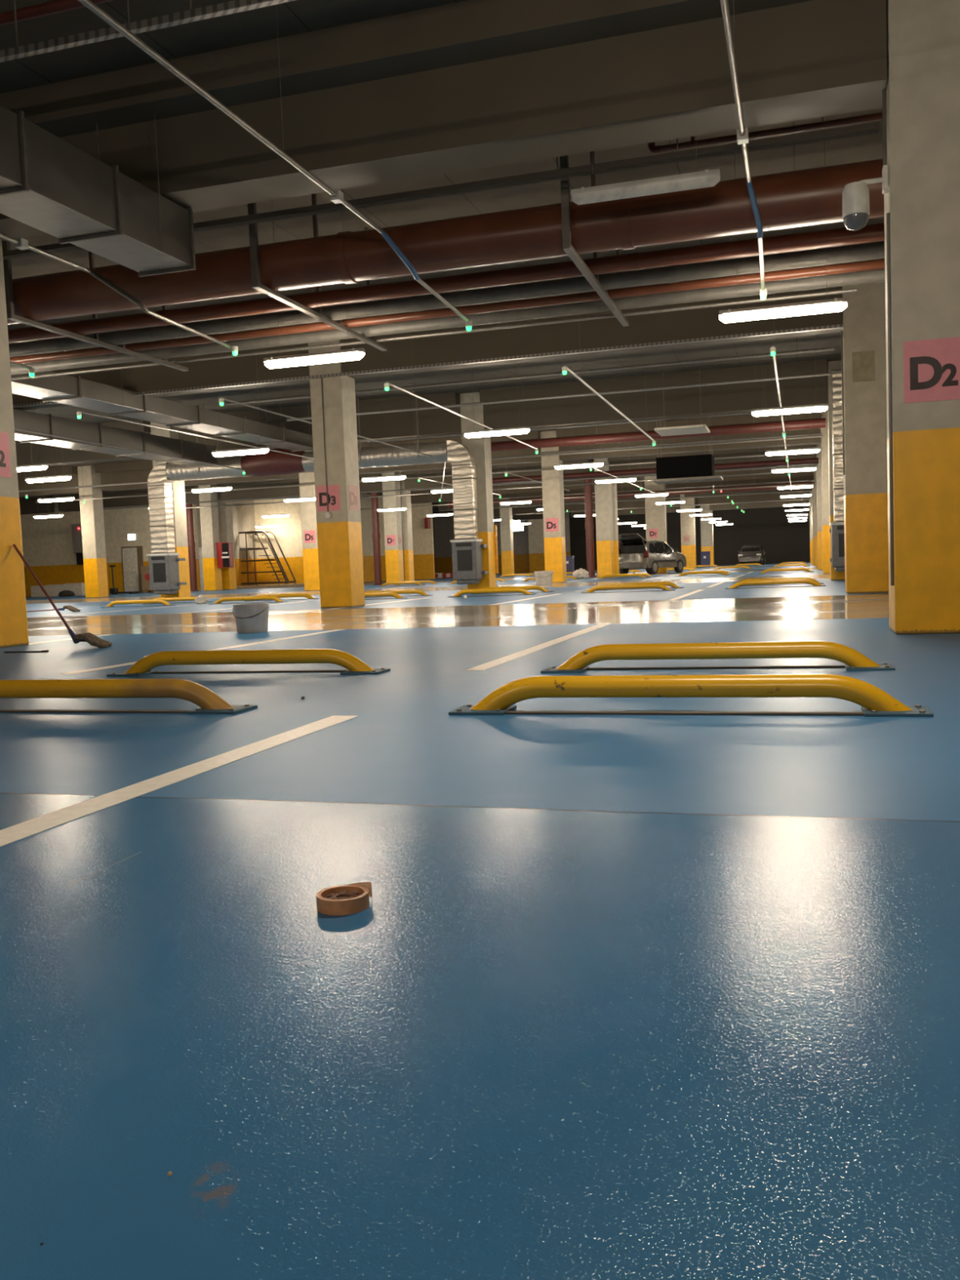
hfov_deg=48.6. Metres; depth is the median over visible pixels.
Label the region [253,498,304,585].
wall
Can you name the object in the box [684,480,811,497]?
ceiling beam
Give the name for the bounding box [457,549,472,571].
grille
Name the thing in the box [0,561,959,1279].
floor
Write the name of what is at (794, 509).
strip light
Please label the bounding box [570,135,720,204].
strip light
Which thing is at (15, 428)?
conduit
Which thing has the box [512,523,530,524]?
diffuser
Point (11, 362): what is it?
conduit
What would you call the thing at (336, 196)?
conduit
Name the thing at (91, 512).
concrete column
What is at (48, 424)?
duct
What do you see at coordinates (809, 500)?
concrete column
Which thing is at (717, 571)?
wheel stop
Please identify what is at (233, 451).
diffuser
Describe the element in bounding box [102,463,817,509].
conduit
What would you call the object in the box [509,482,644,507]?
ceiling beam
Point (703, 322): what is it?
ceiling beam
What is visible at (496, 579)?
wheel stop
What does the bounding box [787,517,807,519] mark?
diffuser
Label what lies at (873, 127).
cable tray
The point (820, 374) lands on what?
conduit
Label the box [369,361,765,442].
conduit
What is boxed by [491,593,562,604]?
bay line
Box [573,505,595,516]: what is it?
strip light
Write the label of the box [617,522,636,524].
diffuser
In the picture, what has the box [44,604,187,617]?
parking line
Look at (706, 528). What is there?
concrete column
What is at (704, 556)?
bin
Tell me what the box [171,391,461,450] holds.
ceiling beam
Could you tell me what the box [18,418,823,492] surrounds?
conduit
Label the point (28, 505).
ceiling beam
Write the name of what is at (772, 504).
ceiling beam
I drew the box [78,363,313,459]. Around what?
conduit
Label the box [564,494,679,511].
ceiling beam
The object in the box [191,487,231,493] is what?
diffuser
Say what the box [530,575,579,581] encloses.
wheel stop
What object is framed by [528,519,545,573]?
concrete column
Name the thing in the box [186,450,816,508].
conduit
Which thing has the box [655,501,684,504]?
diffuser
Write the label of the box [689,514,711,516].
diffuser
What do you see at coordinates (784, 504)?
diffuser
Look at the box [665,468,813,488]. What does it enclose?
ceiling beam
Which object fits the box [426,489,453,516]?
strip light
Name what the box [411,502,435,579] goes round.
wall
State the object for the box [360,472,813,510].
conduit
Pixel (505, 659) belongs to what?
bay line
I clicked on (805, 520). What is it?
strip light
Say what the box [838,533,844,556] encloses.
grille
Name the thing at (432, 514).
diffuser
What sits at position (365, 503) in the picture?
wall
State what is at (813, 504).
concrete column
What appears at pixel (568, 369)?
conduit
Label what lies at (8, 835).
parking line
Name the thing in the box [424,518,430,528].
bell
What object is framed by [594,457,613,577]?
concrete column
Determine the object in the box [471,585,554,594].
wheel stop
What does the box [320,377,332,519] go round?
conduit pipe
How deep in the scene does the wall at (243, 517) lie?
52.66 m
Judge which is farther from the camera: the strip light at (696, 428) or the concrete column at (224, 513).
the concrete column at (224, 513)
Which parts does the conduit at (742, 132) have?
hanger rod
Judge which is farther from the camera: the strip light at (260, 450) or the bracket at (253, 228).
the strip light at (260, 450)
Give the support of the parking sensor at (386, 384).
attached to the conduit at (390, 384)
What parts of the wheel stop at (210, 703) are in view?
plate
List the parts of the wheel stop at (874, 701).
plate, plate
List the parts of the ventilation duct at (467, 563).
mounting rail, mounting rail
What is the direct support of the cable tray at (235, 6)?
hanging from the ceiling
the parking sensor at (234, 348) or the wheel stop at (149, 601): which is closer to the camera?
the parking sensor at (234, 348)
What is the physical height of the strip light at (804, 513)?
1.864 m
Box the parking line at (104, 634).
[28,634,113,644]
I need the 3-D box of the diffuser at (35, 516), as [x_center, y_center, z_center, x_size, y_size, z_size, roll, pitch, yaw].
[-15.370,-4.387,37.893,1.200,0.074,0.104,-1,4,17]
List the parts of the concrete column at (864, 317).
plate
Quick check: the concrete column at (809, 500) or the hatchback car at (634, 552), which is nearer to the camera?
the hatchback car at (634, 552)
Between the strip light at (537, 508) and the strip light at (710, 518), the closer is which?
the strip light at (537, 508)
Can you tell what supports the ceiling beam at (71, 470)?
attached to the ceiling
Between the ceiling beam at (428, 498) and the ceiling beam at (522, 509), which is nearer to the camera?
the ceiling beam at (428, 498)
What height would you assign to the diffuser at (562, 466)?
0.074 m
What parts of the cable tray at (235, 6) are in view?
hanger rod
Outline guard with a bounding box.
[493,524,498,573]
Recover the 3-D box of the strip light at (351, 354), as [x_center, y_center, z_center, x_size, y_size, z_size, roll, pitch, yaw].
[-1.888,-4.008,11.820,1.200,1.864,0.104,-1,4,17]
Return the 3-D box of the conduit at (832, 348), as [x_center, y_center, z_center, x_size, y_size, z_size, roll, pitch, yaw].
[0.433,-5.153,19.357,11.400,0.848,0.056,-1,4,17]
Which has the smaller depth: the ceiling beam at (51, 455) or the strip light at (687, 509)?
the ceiling beam at (51, 455)
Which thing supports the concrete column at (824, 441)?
on the floor
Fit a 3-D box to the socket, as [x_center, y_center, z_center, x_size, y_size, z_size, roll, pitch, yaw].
[-3.691,-0.033,9.669,0.148,0.132,0.061,1,5,43]
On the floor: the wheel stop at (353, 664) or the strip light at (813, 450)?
the wheel stop at (353, 664)
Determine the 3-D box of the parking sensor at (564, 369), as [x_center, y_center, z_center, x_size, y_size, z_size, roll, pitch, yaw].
[1.147,-3.654,14.444,0.072,0.100,0.070,-1,4,17]
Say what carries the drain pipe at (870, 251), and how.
on the bracket at (593, 279)
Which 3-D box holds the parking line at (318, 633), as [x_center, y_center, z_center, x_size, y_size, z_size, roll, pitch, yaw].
[-2.089,0.056,9.090,0.115,0.002,4.350,-1,4,17]
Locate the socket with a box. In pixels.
[67,629,79,643]
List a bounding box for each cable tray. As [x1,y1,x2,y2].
[0,0,295,62]
[2,121,879,259]
[13,391,145,407]
[144,324,842,395]
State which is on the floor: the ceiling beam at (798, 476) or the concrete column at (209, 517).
the concrete column at (209, 517)
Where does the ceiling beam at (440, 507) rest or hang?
attached to the ceiling
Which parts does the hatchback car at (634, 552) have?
tailgate glass, trim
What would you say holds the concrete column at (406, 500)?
on the floor
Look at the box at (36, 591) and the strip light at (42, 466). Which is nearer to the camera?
the strip light at (42, 466)
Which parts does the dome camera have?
wall arm, wall plate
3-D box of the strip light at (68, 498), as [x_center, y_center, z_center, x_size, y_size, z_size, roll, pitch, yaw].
[-12.193,-4.895,30.456,1.200,1.864,0.104,-1,4,17]
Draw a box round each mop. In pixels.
[13,543,111,648]
[26,604,80,612]
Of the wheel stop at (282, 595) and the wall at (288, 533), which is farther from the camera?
the wall at (288, 533)
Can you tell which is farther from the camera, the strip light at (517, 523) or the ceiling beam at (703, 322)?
the strip light at (517, 523)
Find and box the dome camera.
[842,84,888,231]
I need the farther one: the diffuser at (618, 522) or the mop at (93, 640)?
the diffuser at (618, 522)
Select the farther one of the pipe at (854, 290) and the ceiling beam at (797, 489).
the ceiling beam at (797, 489)
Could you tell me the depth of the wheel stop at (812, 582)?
20.14 m
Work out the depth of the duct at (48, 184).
8.29 m
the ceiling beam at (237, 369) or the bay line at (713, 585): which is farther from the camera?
the bay line at (713, 585)
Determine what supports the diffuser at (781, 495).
attached to the strip light at (784, 495)
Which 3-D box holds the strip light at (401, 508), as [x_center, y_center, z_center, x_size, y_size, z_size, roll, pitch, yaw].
[-3.510,-6.004,41.789,1.200,1.864,0.104,-1,4,17]
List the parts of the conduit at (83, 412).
hanger rod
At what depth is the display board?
48.68 m
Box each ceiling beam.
[0,0,887,240]
[12,342,310,410]
[15,419,151,466]
[17,466,79,497]
[18,494,54,514]
[52,485,199,511]
[93,454,298,491]
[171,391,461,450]
[216,473,382,502]
[311,431,541,474]
[340,286,841,378]
[400,458,593,490]
[410,489,453,503]
[438,498,499,511]
[479,359,827,430]
[492,476,642,499]
[493,506,536,515]
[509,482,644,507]
[512,506,542,520]
[556,411,820,461]
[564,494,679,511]
[570,506,679,517]
[607,444,816,478]
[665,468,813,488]
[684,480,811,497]
[697,491,810,504]
[709,499,808,510]
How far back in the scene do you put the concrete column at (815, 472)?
47.63 m
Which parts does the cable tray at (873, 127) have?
hanger rod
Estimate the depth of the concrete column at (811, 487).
63.67 m
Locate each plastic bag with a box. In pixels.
[195,595,208,604]
[572,568,589,578]
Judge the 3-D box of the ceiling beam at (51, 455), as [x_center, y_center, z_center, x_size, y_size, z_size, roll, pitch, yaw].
[-12.431,-5.344,29.800,7.756,0.920,1.140,-1,4,17]
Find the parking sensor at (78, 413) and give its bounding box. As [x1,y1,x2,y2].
[76,411,81,418]
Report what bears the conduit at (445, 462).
hanging from the ceiling
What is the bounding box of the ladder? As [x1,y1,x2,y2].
[239,530,296,585]
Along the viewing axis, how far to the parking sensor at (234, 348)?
12.35 m
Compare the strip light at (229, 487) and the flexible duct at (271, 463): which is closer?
the flexible duct at (271, 463)
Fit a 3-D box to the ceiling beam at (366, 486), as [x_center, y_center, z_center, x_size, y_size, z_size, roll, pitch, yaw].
[-7.676,-6.628,45.862,7.606,0.920,1.140,-1,4,17]
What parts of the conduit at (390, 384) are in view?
hanger rod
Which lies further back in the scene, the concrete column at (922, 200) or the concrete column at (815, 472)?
the concrete column at (815, 472)
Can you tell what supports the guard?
attached to the concrete column at (480, 447)
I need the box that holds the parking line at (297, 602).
[176,601,301,613]
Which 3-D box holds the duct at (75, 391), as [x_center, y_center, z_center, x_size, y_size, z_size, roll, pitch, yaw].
[-5.844,-4.829,20.866,0.752,1.225,10.802,-1,4,17]
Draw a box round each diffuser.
[17,466,47,471]
[26,476,71,483]
[34,515,62,518]
[38,497,74,502]
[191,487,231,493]
[212,448,269,457]
[255,525,277,528]
[262,515,288,518]
[264,351,364,368]
[284,497,315,502]
[362,475,405,481]
[377,508,405,511]
[426,513,452,516]
[431,489,453,493]
[464,429,529,438]
[500,501,531,504]
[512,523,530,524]
[555,463,603,469]
[571,174,719,204]
[573,514,595,516]
[595,478,635,483]
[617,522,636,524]
[635,493,668,497]
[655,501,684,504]
[676,509,702,511]
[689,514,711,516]
[701,518,721,519]
[709,520,727,523]
[719,302,846,323]
[751,406,827,416]
[765,448,819,455]
[771,467,816,472]
[777,485,813,489]
[780,494,811,497]
[783,503,809,506]
[786,514,807,515]
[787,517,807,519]
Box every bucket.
[232,603,270,633]
[533,570,553,584]
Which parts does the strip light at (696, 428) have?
hanger rod, foil panel, hanger rod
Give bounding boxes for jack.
[109,564,139,594]
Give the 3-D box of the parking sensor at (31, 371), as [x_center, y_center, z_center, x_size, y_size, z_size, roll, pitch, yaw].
[-5.558,-3.312,13.190,0.072,0.100,0.070,-1,4,17]
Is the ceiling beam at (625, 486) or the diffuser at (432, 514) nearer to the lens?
the diffuser at (432, 514)
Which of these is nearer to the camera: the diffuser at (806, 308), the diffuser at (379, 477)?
the diffuser at (806, 308)
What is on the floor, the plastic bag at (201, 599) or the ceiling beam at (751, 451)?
the plastic bag at (201, 599)
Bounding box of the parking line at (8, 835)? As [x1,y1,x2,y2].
[0,715,357,846]
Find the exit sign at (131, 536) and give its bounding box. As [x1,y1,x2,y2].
[126,533,137,541]
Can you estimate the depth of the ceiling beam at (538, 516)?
77.22 m
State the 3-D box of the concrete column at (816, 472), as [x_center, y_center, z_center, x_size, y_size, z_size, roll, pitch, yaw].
[13.288,-5.137,41.004,0.580,4.820,0.580,-1,4,17]
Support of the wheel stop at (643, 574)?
on the floor
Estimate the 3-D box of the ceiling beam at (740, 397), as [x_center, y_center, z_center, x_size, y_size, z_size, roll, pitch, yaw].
[3.950,-5.628,24.848,7.906,0.920,1.140,-1,4,17]
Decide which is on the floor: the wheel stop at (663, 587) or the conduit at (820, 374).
the wheel stop at (663, 587)
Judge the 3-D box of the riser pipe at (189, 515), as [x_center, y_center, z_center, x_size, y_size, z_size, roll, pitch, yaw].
[-12.879,-4.115,47.430,0.459,3.890,0.452,-1,4,17]
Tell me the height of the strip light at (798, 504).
1.864 m
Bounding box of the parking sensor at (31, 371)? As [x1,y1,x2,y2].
[28,368,35,377]
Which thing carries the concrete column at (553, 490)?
on the floor
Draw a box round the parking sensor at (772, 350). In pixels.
[769,346,776,355]
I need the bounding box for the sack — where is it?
[57,590,75,596]
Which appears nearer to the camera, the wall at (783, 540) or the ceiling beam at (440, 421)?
the ceiling beam at (440, 421)
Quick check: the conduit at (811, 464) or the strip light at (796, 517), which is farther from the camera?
the strip light at (796, 517)
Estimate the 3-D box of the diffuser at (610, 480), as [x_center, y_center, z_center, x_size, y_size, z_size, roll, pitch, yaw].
[3.992,-4.672,31.311,1.200,0.074,0.104,-1,4,17]
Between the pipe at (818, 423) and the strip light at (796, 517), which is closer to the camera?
the pipe at (818, 423)
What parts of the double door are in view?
door, kick plate, door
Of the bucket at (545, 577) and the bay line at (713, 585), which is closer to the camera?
the bay line at (713, 585)
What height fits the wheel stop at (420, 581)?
0.147 m
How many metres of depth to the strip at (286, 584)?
50.23 m
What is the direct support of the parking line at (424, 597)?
on the floor
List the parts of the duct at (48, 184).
hanger rod, hanger rod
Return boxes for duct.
[0,104,195,276]
[10,324,313,452]
[13,404,217,466]
[146,462,186,594]
[164,392,448,481]
[446,440,488,584]
[829,368,844,571]
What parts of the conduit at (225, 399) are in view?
hanger rod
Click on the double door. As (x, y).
(132, 560)
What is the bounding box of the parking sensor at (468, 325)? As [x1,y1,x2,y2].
[465,320,471,331]
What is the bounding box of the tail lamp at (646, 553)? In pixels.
[643,551,648,557]
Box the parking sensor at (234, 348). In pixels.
[231,346,238,355]
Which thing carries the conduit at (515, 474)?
hanging from the ceiling
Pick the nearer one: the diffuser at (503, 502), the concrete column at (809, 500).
the diffuser at (503, 502)
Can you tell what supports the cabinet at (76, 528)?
attached to the wall at (46, 543)
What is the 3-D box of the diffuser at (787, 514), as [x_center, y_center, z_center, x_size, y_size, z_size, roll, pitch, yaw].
[18.919,-7.449,63.465,1.200,0.074,0.104,-1,4,17]
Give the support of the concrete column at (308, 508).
on the floor
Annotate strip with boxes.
[4,649,48,653]
[236,583,304,588]
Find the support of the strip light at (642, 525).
hanging from the ceiling
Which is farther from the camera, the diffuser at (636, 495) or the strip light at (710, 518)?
the strip light at (710, 518)
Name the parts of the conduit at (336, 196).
hanger rod, hanger rod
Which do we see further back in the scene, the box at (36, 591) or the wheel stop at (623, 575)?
the box at (36, 591)
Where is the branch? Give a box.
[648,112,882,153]
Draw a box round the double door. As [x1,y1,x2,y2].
[120,546,143,593]
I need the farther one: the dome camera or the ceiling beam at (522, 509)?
the ceiling beam at (522, 509)
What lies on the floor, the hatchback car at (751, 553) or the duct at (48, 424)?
the hatchback car at (751, 553)
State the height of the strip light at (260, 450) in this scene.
1.864 m
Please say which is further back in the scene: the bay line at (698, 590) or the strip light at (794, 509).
the strip light at (794, 509)
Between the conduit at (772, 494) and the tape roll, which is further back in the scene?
the conduit at (772, 494)
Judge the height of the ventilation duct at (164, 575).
3.450 m
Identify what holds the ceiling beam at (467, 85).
attached to the ceiling
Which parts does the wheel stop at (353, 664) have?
plate, plate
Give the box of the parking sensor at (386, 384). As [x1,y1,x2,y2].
[384,382,389,391]
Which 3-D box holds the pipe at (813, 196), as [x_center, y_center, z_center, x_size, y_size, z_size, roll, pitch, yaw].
[-1.627,-3.752,10.561,22.900,0.486,0.486,-1,4,17]
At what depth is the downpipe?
45.24 m
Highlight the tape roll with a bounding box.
[315,881,372,915]
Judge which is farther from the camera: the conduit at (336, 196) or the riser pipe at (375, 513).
the riser pipe at (375, 513)
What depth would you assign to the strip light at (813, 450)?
24.61 m
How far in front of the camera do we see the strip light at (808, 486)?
37.41 m
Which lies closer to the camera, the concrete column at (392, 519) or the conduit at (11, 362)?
the conduit at (11, 362)
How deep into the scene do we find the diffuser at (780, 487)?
37.44 m
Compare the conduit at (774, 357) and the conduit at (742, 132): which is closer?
the conduit at (742, 132)
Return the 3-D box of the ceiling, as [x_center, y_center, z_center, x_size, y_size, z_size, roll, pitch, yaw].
[-5.423,-7.101,42.957,49.000,0.250,96.000,-1,4,17]
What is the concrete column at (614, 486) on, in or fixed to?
on the floor
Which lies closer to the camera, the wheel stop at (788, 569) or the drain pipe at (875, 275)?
the drain pipe at (875, 275)
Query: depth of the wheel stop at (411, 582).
40.17 m
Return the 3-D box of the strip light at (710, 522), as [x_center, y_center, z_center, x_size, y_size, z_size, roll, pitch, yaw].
[15.766,-8.709,70.492,1.200,1.864,0.104,-1,4,17]
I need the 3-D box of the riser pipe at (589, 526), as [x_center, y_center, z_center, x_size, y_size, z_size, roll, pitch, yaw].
[4.348,-4.414,42.222,0.432,3.890,0.425,-1,4,17]
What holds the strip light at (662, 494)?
hanging from the ceiling
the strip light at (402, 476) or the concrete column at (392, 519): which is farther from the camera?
the concrete column at (392, 519)
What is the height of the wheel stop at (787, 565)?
0.147 m
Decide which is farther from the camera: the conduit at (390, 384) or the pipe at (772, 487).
the pipe at (772, 487)
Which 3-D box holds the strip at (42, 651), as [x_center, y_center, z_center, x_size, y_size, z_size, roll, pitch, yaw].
[-4.003,0.101,9.382,0.445,0.018,0.040,-1,4,17]
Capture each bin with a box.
[565,555,574,572]
[700,551,710,567]
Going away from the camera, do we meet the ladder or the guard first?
the guard
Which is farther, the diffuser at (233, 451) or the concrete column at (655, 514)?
the concrete column at (655, 514)
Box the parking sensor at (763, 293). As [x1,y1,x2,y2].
[759,288,767,300]
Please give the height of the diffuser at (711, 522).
0.074 m
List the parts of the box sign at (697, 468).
casing, frame, hanger rod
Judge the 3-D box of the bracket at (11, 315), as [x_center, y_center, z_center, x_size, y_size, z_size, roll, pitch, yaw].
[-4.510,-4.231,12.801,0.070,1.415,3.400,-1,4,17]
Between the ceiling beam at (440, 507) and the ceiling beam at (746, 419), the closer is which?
the ceiling beam at (746, 419)
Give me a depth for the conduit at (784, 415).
28.58 m
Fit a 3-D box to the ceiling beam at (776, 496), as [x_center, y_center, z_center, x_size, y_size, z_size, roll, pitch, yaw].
[16.652,-8.852,64.757,6.576,0.920,1.140,-1,4,17]
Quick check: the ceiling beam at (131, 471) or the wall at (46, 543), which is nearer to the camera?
the ceiling beam at (131, 471)
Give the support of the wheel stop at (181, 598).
on the floor
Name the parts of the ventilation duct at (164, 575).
mounting rail, mounting rail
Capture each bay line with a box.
[466,623,610,670]
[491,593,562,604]
[670,589,704,599]
[707,582,724,586]
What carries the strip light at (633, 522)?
hanging from the ceiling
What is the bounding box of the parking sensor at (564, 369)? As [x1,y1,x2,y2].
[561,366,567,374]
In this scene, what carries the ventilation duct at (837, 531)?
attached to the ceiling beam
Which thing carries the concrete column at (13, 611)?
on the floor
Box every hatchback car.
[617,533,686,574]
[737,544,765,564]
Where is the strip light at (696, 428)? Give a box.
[654,366,710,436]
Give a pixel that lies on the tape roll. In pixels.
(350, 899)
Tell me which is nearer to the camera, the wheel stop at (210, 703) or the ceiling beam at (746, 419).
the wheel stop at (210, 703)
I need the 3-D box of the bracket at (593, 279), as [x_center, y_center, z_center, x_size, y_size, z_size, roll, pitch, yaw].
[1.232,-4.330,11.065,0.070,1.415,3.400,-1,4,17]
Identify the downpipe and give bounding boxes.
[400,492,404,581]
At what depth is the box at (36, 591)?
48.39 m
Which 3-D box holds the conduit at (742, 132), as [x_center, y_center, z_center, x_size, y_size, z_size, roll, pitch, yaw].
[0.170,-3.578,1.888,0.141,1.577,18.251,-1,4,17]
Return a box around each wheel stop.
[0,678,257,714]
[102,599,174,607]
[106,648,390,676]
[142,596,213,604]
[210,595,286,604]
[244,593,319,601]
[364,589,432,597]
[364,591,408,599]
[377,581,425,586]
[395,580,435,585]
[447,587,536,597]
[448,674,933,716]
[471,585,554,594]
[495,577,507,582]
[497,573,530,577]
[520,577,571,582]
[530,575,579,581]
[540,640,895,672]
[581,583,675,593]
[595,573,648,579]
[595,581,684,591]
[604,573,653,578]
[667,568,692,571]
[677,570,727,576]
[684,570,729,575]
[696,564,718,568]
[715,565,751,569]
[724,578,826,589]
[729,577,823,586]
[735,563,761,565]
[758,568,814,573]
[760,567,813,573]
[771,564,808,568]
[778,561,807,564]
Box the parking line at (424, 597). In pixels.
[324,597,428,609]
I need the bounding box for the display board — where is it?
[140,565,154,592]
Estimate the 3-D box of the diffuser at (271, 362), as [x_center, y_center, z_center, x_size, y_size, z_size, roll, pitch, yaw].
[-1.854,-3.115,11.881,1.200,0.074,0.104,-1,4,17]
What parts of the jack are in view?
handle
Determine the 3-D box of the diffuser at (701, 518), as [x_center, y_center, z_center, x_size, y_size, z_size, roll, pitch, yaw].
[14.105,-7.365,64.920,1.200,0.074,0.104,-1,4,17]
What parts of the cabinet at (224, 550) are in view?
glass door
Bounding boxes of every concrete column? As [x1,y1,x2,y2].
[0,239,28,648]
[77,465,108,598]
[150,422,191,597]
[198,484,222,591]
[217,491,236,590]
[298,450,319,591]
[307,339,364,608]
[382,471,404,582]
[399,471,413,581]
[459,391,496,589]
[499,497,514,575]
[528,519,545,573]
[540,430,566,582]
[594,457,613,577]
[611,483,619,573]
[644,475,667,573]
[680,494,696,568]
[700,504,714,564]
[808,499,811,563]
[810,487,813,564]
[811,480,815,565]
[813,471,817,567]
[816,444,822,569]
[816,471,817,553]
[820,410,830,573]
[826,360,844,580]
[841,281,888,593]
[884,0,959,634]
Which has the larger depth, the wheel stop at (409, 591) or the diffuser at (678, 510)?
the diffuser at (678, 510)
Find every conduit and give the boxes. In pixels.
[0,232,231,348]
[9,360,32,369]
[14,401,244,470]
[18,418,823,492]
[35,446,819,502]
[77,0,470,322]
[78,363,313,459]
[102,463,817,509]
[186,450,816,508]
[220,348,432,457]
[226,346,834,405]
[286,362,830,421]
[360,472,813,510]
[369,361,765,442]
[385,332,537,449]
[417,469,500,495]
[439,489,812,511]
[440,462,445,498]
[505,449,569,491]
[515,493,810,515]
[540,431,822,453]
[563,320,654,440]
[591,425,664,497]
[720,0,764,290]
[771,318,784,431]
[783,414,791,490]
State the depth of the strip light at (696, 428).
23.44 m
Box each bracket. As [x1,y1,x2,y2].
[1,240,188,371]
[247,193,386,351]
[560,151,628,326]
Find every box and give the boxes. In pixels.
[30,585,47,597]
[47,584,66,596]
[65,582,85,595]
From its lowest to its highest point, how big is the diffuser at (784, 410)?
0.074 m
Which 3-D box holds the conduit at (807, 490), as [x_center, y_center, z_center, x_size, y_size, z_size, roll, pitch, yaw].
[6.763,-7.495,52.874,18.600,1.248,0.056,-1,4,17]
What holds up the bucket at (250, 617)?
on the floor
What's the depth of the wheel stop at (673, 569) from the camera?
53.66 m
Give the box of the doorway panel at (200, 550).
[198,547,204,591]
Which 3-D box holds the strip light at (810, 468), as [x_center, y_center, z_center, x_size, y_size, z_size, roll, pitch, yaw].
[8.773,-5.648,29.795,1.200,1.864,0.104,-1,4,17]
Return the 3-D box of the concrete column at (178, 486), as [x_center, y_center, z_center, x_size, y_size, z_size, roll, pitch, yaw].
[-8.351,-3.471,28.740,0.580,4.820,0.586,-1,4,17]
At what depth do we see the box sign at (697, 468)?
29.37 m
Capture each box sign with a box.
[512,518,524,531]
[653,417,723,484]
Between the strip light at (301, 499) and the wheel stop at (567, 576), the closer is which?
the strip light at (301, 499)
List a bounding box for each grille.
[152,562,166,582]
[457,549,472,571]
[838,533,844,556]
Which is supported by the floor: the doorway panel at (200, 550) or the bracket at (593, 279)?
the doorway panel at (200, 550)
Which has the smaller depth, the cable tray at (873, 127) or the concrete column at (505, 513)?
the cable tray at (873, 127)
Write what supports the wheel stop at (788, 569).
on the floor
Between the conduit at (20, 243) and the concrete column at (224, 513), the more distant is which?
the concrete column at (224, 513)
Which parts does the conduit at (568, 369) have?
hanger rod, hanger rod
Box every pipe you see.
[0,0,113,25]
[7,158,884,324]
[7,222,884,342]
[8,240,884,356]
[9,257,884,364]
[9,268,884,374]
[11,288,857,380]
[185,503,198,591]
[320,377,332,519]
[370,492,382,585]
[583,479,596,577]
[840,330,844,475]
[886,213,893,585]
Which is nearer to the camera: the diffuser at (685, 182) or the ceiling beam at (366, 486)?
the diffuser at (685, 182)
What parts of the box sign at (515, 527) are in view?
panel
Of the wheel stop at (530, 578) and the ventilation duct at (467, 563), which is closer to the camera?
the ventilation duct at (467, 563)
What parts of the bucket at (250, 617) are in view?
wire handle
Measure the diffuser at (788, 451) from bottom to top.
0.074 m
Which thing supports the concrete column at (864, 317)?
on the floor
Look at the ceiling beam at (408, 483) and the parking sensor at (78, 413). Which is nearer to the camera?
the parking sensor at (78, 413)
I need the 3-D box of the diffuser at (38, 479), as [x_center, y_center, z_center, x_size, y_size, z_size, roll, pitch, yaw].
[-9.902,-3.670,24.418,1.200,0.074,0.104,-1,4,17]
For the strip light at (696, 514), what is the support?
hanging from the ceiling
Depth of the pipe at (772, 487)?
47.39 m
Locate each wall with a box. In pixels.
[20,502,200,596]
[195,500,257,586]
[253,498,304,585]
[360,493,386,582]
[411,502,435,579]
[432,505,888,573]
[433,511,570,573]
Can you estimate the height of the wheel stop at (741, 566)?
0.147 m
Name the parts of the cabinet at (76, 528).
cabinet door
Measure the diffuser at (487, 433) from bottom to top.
0.074 m
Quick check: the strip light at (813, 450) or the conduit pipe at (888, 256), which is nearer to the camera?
the conduit pipe at (888, 256)
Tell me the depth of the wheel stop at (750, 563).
68.78 m
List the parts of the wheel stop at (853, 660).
plate, plate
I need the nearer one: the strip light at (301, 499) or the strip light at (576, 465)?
the strip light at (576, 465)
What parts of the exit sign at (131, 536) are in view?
lit panel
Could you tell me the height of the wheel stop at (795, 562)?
0.147 m
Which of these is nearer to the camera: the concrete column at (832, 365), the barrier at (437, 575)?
the concrete column at (832, 365)
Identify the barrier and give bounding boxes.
[435,573,442,578]
[442,572,453,577]
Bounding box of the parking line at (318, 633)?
[61,629,343,674]
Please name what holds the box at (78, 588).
on the floor
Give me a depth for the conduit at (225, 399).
18.24 m
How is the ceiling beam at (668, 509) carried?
attached to the ceiling
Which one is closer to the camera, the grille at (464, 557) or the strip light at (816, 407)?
the strip light at (816, 407)
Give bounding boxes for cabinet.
[71,524,83,564]
[216,542,234,568]
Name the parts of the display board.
panel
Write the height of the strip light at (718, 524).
1.864 m
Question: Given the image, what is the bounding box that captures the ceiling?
[0,0,884,519]
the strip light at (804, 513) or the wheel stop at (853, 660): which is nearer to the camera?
the wheel stop at (853, 660)
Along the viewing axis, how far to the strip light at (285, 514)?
43.27 m
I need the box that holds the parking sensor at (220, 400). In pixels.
[218,398,223,405]
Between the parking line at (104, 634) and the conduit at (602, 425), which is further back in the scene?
the conduit at (602, 425)
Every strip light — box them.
[17,453,48,471]
[25,415,71,483]
[33,465,63,518]
[37,468,75,502]
[191,479,231,493]
[211,398,269,457]
[254,500,278,528]
[262,483,289,518]
[263,189,364,368]
[283,450,315,502]
[361,470,406,481]
[377,473,406,511]
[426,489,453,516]
[431,435,461,493]
[463,363,529,438]
[500,466,531,504]
[512,512,530,524]
[536,483,542,511]
[554,426,603,469]
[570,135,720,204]
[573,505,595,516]
[595,444,635,483]
[617,506,636,524]
[631,524,645,526]
[635,475,668,497]
[654,366,710,436]
[655,496,684,504]
[676,487,702,511]
[689,497,711,516]
[701,506,721,519]
[709,504,727,523]
[715,512,733,525]
[719,116,847,323]
[751,338,827,416]
[765,415,819,455]
[771,412,816,472]
[777,444,813,489]
[780,488,811,497]
[783,481,809,506]
[785,508,808,511]
[786,511,807,515]
[787,512,807,519]
[788,506,806,521]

